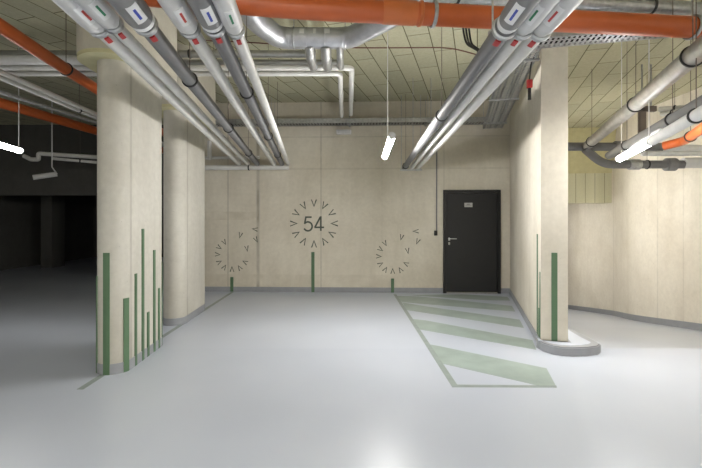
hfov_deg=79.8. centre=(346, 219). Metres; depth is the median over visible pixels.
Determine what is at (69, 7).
insulated pipe
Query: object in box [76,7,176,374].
concrete column
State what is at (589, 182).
beam
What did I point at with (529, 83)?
connector
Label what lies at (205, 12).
insulated pipe
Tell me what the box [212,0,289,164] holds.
insulated pipe
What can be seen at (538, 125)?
wall
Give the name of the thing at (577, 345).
kerb
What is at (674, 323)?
baseboard
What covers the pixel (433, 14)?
drain pipe
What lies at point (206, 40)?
cable
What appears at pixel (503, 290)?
baseboard
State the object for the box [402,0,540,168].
insulated pipe
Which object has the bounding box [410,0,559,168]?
insulated pipe
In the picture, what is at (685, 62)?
pipe
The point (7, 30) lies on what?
drain pipe
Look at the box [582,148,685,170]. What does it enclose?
pipe
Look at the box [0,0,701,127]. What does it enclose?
ceiling
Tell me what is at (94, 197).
wall
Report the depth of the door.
8.30 m
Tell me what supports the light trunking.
hanging from the ceiling
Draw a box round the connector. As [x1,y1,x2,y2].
[526,50,536,99]
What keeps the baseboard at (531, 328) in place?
attached to the wall at (538, 125)
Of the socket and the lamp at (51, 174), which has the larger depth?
the lamp at (51, 174)
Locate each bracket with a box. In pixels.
[400,95,421,170]
[488,0,493,34]
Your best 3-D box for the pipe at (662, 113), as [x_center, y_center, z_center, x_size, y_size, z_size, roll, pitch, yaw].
[4.889,-1.964,6.350,0.109,0.812,0.313,0,0,0]
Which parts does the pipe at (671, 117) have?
hanger rod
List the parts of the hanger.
hanger rod, hanger rod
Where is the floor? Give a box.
[0,257,701,467]
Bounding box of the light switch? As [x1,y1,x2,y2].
[434,151,436,235]
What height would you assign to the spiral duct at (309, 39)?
0.551 m
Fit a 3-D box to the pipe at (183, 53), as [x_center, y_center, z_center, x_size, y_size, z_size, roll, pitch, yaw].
[-3.700,-2.212,5.340,6.600,0.317,0.114,0,0,0]
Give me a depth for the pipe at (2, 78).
5.32 m
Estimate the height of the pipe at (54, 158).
1.224 m
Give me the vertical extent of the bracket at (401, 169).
1.432 m
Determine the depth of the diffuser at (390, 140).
5.03 m
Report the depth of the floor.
3.59 m
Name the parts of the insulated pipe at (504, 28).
hanger rod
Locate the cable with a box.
[206,40,475,54]
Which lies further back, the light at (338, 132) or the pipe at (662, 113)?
the light at (338, 132)
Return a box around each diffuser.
[0,142,22,152]
[382,137,393,158]
[616,141,649,161]
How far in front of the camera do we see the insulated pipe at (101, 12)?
2.72 m
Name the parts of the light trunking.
hanger rod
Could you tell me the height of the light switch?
2.141 m
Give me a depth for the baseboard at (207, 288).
8.43 m
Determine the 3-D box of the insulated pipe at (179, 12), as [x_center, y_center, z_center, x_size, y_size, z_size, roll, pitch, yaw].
[-1.005,-1.120,3.413,0.128,0.129,9.865,0,0,-5]
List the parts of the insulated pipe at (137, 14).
hanger rod, hanger rod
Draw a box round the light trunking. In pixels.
[647,0,701,144]
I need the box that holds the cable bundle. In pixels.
[462,28,478,51]
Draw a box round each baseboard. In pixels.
[205,286,442,292]
[501,288,508,292]
[509,288,538,339]
[568,305,701,330]
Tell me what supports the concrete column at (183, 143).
on the floor
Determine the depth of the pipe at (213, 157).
8.40 m
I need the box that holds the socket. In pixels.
[382,0,418,25]
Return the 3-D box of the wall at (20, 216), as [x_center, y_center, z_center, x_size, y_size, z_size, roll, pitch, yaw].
[-10.100,-0.460,6.000,0.300,3.820,21.500,0,0,0]
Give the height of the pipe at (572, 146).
0.191 m
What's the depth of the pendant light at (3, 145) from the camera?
5.64 m
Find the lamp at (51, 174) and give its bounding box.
[32,101,56,179]
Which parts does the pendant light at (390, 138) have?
suspension cord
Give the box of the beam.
[568,127,616,203]
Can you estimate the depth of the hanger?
6.37 m
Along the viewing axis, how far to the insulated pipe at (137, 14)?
2.77 m
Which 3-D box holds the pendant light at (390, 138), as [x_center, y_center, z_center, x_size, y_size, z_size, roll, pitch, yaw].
[0.511,-1.616,5.237,0.078,1.509,1.528,0,0,2]
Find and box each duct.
[0,55,82,64]
[241,1,418,71]
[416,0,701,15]
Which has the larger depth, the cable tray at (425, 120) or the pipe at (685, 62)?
the cable tray at (425, 120)
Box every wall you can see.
[0,196,92,269]
[93,196,162,256]
[205,100,509,292]
[510,37,567,341]
[568,87,701,323]
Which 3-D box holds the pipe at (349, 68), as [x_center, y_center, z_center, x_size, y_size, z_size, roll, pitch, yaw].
[-3.447,-2.128,6.539,7.106,0.483,2.494,0,0,0]
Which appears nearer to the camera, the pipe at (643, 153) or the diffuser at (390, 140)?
the diffuser at (390, 140)
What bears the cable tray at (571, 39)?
hanging from the ceiling
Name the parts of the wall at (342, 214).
stem, stem, stem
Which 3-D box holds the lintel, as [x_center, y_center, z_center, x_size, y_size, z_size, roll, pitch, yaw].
[-6.750,-1.495,10.600,6.600,1.750,0.300,0,0,0]
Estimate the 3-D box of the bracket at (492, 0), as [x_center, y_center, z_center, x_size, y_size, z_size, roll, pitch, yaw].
[1.023,-1.734,2.493,0.360,1.272,0.040,0,0,0]
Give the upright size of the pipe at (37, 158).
0.206 m
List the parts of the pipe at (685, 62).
hanger rod, hanger rod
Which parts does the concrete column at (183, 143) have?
skirting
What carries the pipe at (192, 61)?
hanging from the pipe at (338, 74)
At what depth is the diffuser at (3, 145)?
5.51 m
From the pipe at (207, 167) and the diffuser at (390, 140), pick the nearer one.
the diffuser at (390, 140)
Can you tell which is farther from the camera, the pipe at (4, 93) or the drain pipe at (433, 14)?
the pipe at (4, 93)
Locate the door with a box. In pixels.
[443,190,500,293]
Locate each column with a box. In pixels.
[41,196,64,267]
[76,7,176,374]
[162,43,214,325]
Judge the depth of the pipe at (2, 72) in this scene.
5.10 m
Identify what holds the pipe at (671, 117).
hanging from the ceiling
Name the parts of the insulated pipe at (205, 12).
hanger rod, hanger rod, hanger rod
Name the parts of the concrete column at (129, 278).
skirting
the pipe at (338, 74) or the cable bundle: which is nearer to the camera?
the cable bundle
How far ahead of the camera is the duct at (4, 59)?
5.15 m
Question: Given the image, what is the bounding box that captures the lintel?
[0,125,162,195]
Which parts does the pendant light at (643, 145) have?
suspension cord, suspension cord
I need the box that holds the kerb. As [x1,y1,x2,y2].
[536,329,600,356]
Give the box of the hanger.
[638,64,656,132]
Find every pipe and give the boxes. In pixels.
[0,18,162,135]
[0,43,353,115]
[0,49,315,58]
[0,69,162,144]
[0,75,162,146]
[0,90,96,123]
[0,98,162,153]
[2,48,342,117]
[22,152,96,161]
[52,0,240,165]
[53,157,96,163]
[73,0,249,164]
[107,0,259,165]
[145,0,701,40]
[157,0,275,165]
[183,59,336,64]
[186,0,283,165]
[205,156,259,158]
[205,165,288,169]
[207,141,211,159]
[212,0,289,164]
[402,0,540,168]
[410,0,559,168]
[416,0,582,168]
[568,141,663,152]
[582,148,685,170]
[583,0,701,148]
[605,0,701,158]
[640,151,701,155]
[658,83,683,111]
[660,109,677,116]
[662,40,701,149]
[663,145,701,150]
[680,158,701,167]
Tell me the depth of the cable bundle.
4.90 m
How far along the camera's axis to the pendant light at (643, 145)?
4.33 m
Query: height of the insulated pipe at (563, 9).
0.122 m
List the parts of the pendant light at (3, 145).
suspension cord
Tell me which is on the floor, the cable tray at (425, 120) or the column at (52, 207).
the column at (52, 207)
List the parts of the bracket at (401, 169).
hanger rod, hanger rod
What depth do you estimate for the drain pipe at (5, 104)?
6.83 m
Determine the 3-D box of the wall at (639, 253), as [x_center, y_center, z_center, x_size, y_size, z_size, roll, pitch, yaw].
[6.568,0.640,6.011,0.865,6.020,21.046,0,0,4]
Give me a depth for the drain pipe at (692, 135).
5.03 m
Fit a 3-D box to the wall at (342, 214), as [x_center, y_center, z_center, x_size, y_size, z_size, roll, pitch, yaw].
[0.005,-0.460,8.571,6.905,3.820,0.317,0,0,2]
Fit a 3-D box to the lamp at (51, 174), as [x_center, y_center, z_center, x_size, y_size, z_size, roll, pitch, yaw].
[-5.826,-1.567,8.107,0.398,1.606,0.112,0,0,-32]
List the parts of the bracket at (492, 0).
hanger rod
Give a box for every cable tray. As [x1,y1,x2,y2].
[215,97,495,126]
[483,49,540,128]
[531,32,668,52]
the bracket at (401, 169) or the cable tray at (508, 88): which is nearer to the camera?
the cable tray at (508, 88)
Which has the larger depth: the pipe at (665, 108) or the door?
the door
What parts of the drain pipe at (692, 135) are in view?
hanger rod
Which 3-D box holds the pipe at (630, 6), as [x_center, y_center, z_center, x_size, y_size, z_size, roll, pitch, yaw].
[1.975,-2.109,3.700,2.866,0.522,0.144,0,0,-6]
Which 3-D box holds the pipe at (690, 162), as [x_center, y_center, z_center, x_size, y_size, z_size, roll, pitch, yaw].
[5.859,-0.935,6.850,0.766,0.186,0.170,0,0,0]
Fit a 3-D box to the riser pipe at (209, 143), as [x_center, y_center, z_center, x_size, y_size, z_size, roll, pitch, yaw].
[-2.717,-1.373,8.300,0.080,0.376,0.080,0,0,0]
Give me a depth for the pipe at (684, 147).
6.95 m
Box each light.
[0,47,23,153]
[336,129,350,134]
[382,33,395,159]
[615,39,651,161]

